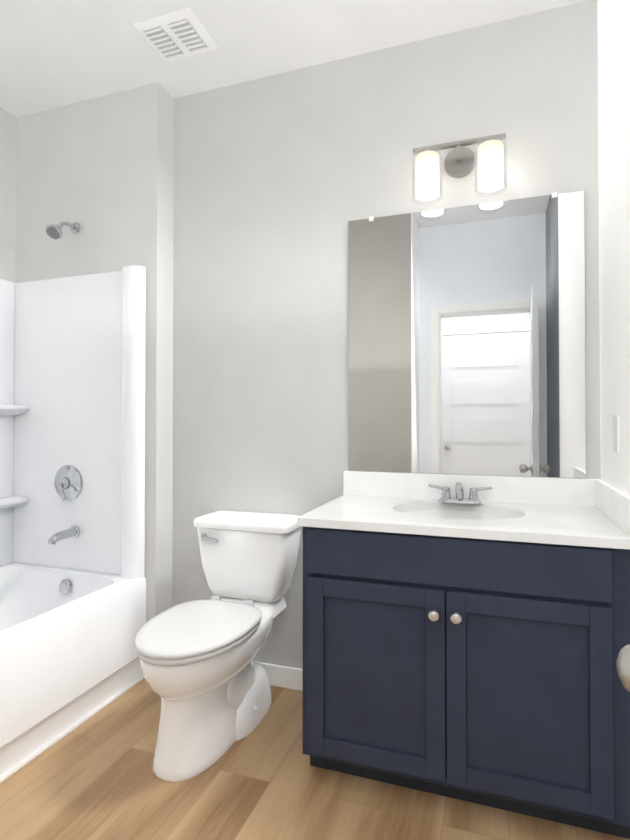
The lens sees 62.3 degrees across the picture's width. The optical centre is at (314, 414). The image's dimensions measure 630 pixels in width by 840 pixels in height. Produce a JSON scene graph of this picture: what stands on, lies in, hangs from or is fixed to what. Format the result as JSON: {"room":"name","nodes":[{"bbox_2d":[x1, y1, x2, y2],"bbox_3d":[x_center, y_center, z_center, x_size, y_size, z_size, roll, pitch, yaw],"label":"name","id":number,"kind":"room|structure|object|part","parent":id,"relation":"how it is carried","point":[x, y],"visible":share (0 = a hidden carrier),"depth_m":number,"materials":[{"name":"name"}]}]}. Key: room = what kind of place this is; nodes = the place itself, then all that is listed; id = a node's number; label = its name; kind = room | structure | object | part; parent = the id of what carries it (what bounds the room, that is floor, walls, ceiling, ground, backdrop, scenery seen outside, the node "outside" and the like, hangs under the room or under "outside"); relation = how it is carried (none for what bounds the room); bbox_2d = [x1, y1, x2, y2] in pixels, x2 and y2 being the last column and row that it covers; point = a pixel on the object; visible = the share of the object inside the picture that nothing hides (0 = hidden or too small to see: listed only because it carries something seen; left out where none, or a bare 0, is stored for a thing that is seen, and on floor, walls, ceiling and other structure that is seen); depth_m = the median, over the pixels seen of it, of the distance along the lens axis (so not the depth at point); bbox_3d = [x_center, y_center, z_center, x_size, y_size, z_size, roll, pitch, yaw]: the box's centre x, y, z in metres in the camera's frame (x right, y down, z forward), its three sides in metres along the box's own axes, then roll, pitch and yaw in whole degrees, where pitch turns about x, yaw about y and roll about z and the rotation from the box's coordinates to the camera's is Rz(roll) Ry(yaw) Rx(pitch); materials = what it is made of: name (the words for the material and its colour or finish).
{"room":"bathroom","nodes":[
{"label":"bathroom","id":0,"kind":"room"},
{"bbox_2d":[0,107,16,282],"bbox_3d":[-1.942,-0.175,1.694,0.120,2.740,2.110,0,-1,19],"label":"wall","id":1,"kind":"structure","parent":0,"point":[8,139],"depth_m":2.64,"materials":[{"name":"paint"}]},
{"bbox_2d":[16,82,156,673],"bbox_3d":[-1.150,-0.162,2.668,0.978,2.740,0.250,0,-1,19],"label":"wall","id":2,"kind":"structure","parent":0,"point":[89,166],"depth_m":2.51,"materials":[{"name":"paint"}]},
{"bbox_2d":[155,82,173,615],"bbox_3d":[-0.707,-0.165,2.450,0.002,2.740,0.130,0,-1,19],"label":"wall","id":3,"kind":"structure","parent":0,"point":[164,355],"depth_m":2.45,"materials":[{"name":"grey paint"}]},
{"bbox_2d":[0,0,586,117],"bbox_3d":[-0.183,-1.608,0.667,4.130,0.100,3.430,0,-1,19],"label":"ceiling","id":4,"kind":"structure","parent":0,"point":[56,53],"depth_m":2.13,"materials":[{"name":"paint"}]},
{"bbox_2d":[133,8,216,61],"bbox_3d":[-0.563,-1.528,2.116,0.260,0.022,0.224,0,-1,19],"label":"ceiling vent","id":5,"kind":"object","parent":4,"relation":"in","point":[176,35],"visible":1,"depth_m":2.09,"materials":[{"name":"white plastic"}]},
{"bbox_2d":[0,678,629,839],"bbox_3d":[-0.183,1.232,0.630,4.130,0.100,3.430,0,-1,19],"label":"floor","id":6,"kind":"structure","parent":0,"point":[94,777],"depth_m":1.61,"materials":[{"name":"brown wood"}]},
{"bbox_2d":[0,222,145,782],"bbox_3d":[-1.414,0.123,1.781,0.812,2.146,1.588,0,-1,19],"label":"bathtub","id":7,"kind":"object","parent":6,"relation":"on","point":[72,496],"visible":0.98,"depth_m":2.47,"materials":[{"name":"plastic"}]},
{"bbox_2d":[0,495,29,520],"bbox_3d":[-1.547,0.436,2.434,0.108,0.057,0.400,0,-1,19],"label":"shelf","id":8,"kind":"object","parent":7,"relation":"attached to","point":[7,502],"depth_m":2.59,"materials":[{"name":"plastic"}]},
{"bbox_2d":[0,402,29,415],"bbox_3d":[-1.547,-0.023,2.440,0.108,0.057,0.400,0,-1,19],"label":"shelf","id":9,"kind":"object","parent":7,"relation":"attached to","point":[6,408],"depth_m":2.58,"materials":[{"name":"plastic"}]},
{"bbox_3d":[-1.194,0.362,2.462,0.069,0.086,0.048,0,-1,19],"label":"valve handle","id":10,"kind":"part","parent":7,"relation":"part of","materials":[{"name":"silver metal"}]},
{"bbox_3d":[-1.184,0.572,2.435,0.042,0.057,0.149,0,-1,19],"label":"spout","id":11,"kind":"part","parent":7,"relation":"part of","materials":[{"name":"silver metal"}]},
{"bbox_3d":[-1.191,-0.901,2.495,0.019,0.044,0.104,0,-1,19],"label":"shower arm","id":12,"kind":"part","parent":7,"relation":"part of"},
{"bbox_3d":[-1.204,0.331,2.503,0.170,0.170,0.054,0,-1,19],"label":"valve plate","id":13,"kind":"part","parent":7,"relation":"part of","materials":[{"name":"silver metal"}]},
{"bbox_2d":[134,511,301,781],"bbox_3d":[-0.365,0.817,1.984,0.439,0.765,0.742,0,-1,19],"label":"toilet","id":14,"kind":"object","parent":6,"relation":"on","point":[206,677],"visible":1,"depth_m":1.90,"materials":[{"name":"ceramic"}]},
{"bbox_3d":[-0.427,0.789,1.883,0.384,0.022,0.506,0,-1,19],"label":"seat","id":15,"kind":"part","parent":14,"relation":"part of","materials":[{"name":"plastic"}]},
{"bbox_3d":[-0.427,0.764,1.884,0.388,0.024,0.510,0,-1,19],"label":"lid","id":16,"kind":"part","parent":14,"relation":"part of","materials":[{"name":"plastic"}]},
{"bbox_3d":[-0.399,0.897,1.963,0.372,0.193,0.658,0,-1,19],"label":"bowl","id":17,"kind":"part","parent":14,"relation":"part of","materials":[{"name":"ceramic"}]},
{"bbox_3d":[-0.440,0.514,2.159,0.090,0.032,0.028,0,-1,19],"label":"lever","id":18,"kind":"part","parent":14,"relation":"part of","materials":[{"name":"silver metal"}]},
{"bbox_3d":[-0.281,0.458,2.231,0.438,0.040,0.230,0,-1,19],"label":"tank lid","id":19,"kind":"part","parent":14,"relation":"part of","materials":[{"name":"ceramic"}]},
{"bbox_3d":[-0.283,0.650,2.221,0.416,0.344,0.230,0,-1,19],"label":"tank","id":20,"kind":"part","parent":14,"relation":"part of","materials":[{"name":"ceramic"}]},
{"bbox_2d":[297,471,629,838],"bbox_3d":[0.489,0.716,1.783,0.971,0.962,0.582,0,-1,19],"label":"bathroom vanity","id":21,"kind":"object","parent":6,"relation":"on","point":[466,637],"visible":1,"depth_m":1.54,"materials":[{"name":"blue wood"}]},
{"bbox_3d":[0.183,0.810,1.626,0.437,0.565,0.018,0,-1,19],"label":"door","id":22,"kind":"part","parent":21,"relation":"part of","materials":[{"name":"blue wood"}]},
{"bbox_3d":[0.352,0.593,1.542,0.032,0.032,0.034,0,-1,19],"label":"knob","id":23,"kind":"part","parent":21,"relation":"part of","materials":[{"name":"silver metal"}]},
{"bbox_3d":[0.412,0.593,1.521,0.032,0.032,0.034,0,-1,19],"label":"knob","id":24,"kind":"part","parent":21,"relation":"part of","materials":[{"name":"silver metal"}]},
{"bbox_3d":[0.391,0.442,1.558,0.878,0.142,0.018,0,-1,19],"label":"drawer","id":25,"kind":"part","parent":21,"relation":"part of","materials":[{"name":"blue wood"}]},
{"bbox_2d":[428,481,492,504],"bbox_3d":[0.539,0.294,1.951,0.236,0.086,0.132,0,-1,19],"label":"faucet","id":26,"kind":"object","parent":21,"relation":"on","point":[446,499],"depth_m":1.98,"materials":[{"name":"silver metal"}]},
{"bbox_3d":[0.599,0.808,1.481,0.437,0.565,0.018,0,-1,19],"label":"door","id":27,"kind":"part","parent":21,"relation":"part of","materials":[{"name":"blue wood"}]},
{"bbox_2d":[172,0,600,668],"bbox_3d":[0.256,-0.167,2.248,1.953,2.740,0.120,0,-1,19],"label":"wall","id":28,"kind":"structure","parent":0,"point":[282,180],"depth_m":2.29,"materials":[{"name":"paint"}]},
{"bbox_2d":[256,661,302,690],"bbox_3d":[-0.275,1.158,2.344,0.848,0.092,0.014,0,-1,19],"label":"baseboard","id":29,"kind":"structure","parent":28,"relation":"attached to","point":[285,677],"depth_m":2.29,"materials":[{"name":"white wood"}]},
{"bbox_2d":[412,133,506,204],"bbox_3d":[0.554,-0.953,2.010,0.350,0.225,0.152,0,-1,19],"label":"sconce","id":30,"kind":"object","parent":28,"relation":"attached to","point":[459,161],"visible":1,"depth_m":1.99,"materials":[{"name":"white glass"}]},
{"bbox_3d":[0.438,-0.930,2.031,0.092,0.155,0.092,0,-1,19],"label":"lamp shade","id":31,"kind":"part","parent":30,"relation":"part of","materials":[{"name":"white glass"}]},
{"bbox_3d":[0.438,-0.930,2.031,0.116,0.179,0.116,0,-1,19],"label":"glass","id":32,"kind":"part","parent":30,"relation":"part of","materials":[{"name":"white glass"}]},
{"bbox_3d":[0.559,-1.018,2.025,0.018,0.044,0.078,0,-1,19],"label":"stem","id":33,"kind":"part","parent":30,"relation":"part of","materials":[{"name":"silver metal"}]},
{"bbox_3d":[0.575,-1.005,2.071,0.120,0.120,0.024,0,-1,19],"label":"plate","id":34,"kind":"part","parent":30,"relation":"part of","materials":[{"name":"silver metal"}]},
{"bbox_3d":[0.659,-0.931,1.954,0.092,0.155,0.092,0,-1,19],"label":"lamp shade","id":35,"kind":"part","parent":30,"relation":"part of","materials":[{"name":"white glass"}]},
{"bbox_3d":[0.659,-0.931,1.954,0.116,0.179,0.116,0,-1,19],"label":"glass","id":36,"kind":"part","parent":30,"relation":"part of","materials":[{"name":"white glass"}]},
{"bbox_2d":[348,190,585,477],"bbox_3d":[0.570,-0.298,2.071,0.904,1.070,0.008,0,-1,19],"label":"mirror","id":37,"kind":"object","parent":28,"relation":"attached to","point":[466,327],"visible":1,"depth_m":2.05,"materials":[{"name":"clear glass"}]},
{"bbox_2d":[343,471,601,507],"bbox_3d":[0.581,0.289,2.054,0.970,0.101,0.020,0,-1,19],"label":"backsplash","id":38,"kind":"structure","parent":28,"relation":"attached to","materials":[{"name":"stone"}]},
{"bbox_2d":[597,0,629,495],"bbox_3d":[0.734,-0.186,0.833,0.120,2.740,2.240,0,-1,19],"label":"wall","id":39,"kind":"structure","parent":0,"point":[613,23],"depth_m":1.67,"materials":[{"name":"paint"}]},
{"bbox_2d":[612,415,618,451],"bbox_3d":[0.950,0.059,1.647,0.008,0.115,0.070,0,-1,19],"label":"electrical outlet plate","id":40,"kind":"object","parent":39,"relation":"attached to","point":[616,419],"depth_m":1.63,"materials":[{"name":"white plastic"}]},
{"bbox_3d":[-0.119,-0.197,0.007,0.950,2.740,0.120,0,-1,19],"label":"wall","id":41,"kind":"structure","parent":0,"visible":0},
{"bbox_3d":[0.370,0.158,0.301,0.035,2.014,0.760,0,-1,17],"label":"door leaf","id":42,"kind":"structure","parent":41,"relation":"in","visible":0},
{"bbox_2d":[616,645,629,691],"bbox_3d":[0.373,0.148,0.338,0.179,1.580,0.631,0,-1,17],"label":"door knob","id":43,"kind":"object","parent":42,"relation":"attached to","point":[623,664],"depth_m":0.62,"materials":[{"name":"silver metal"}]}
]}

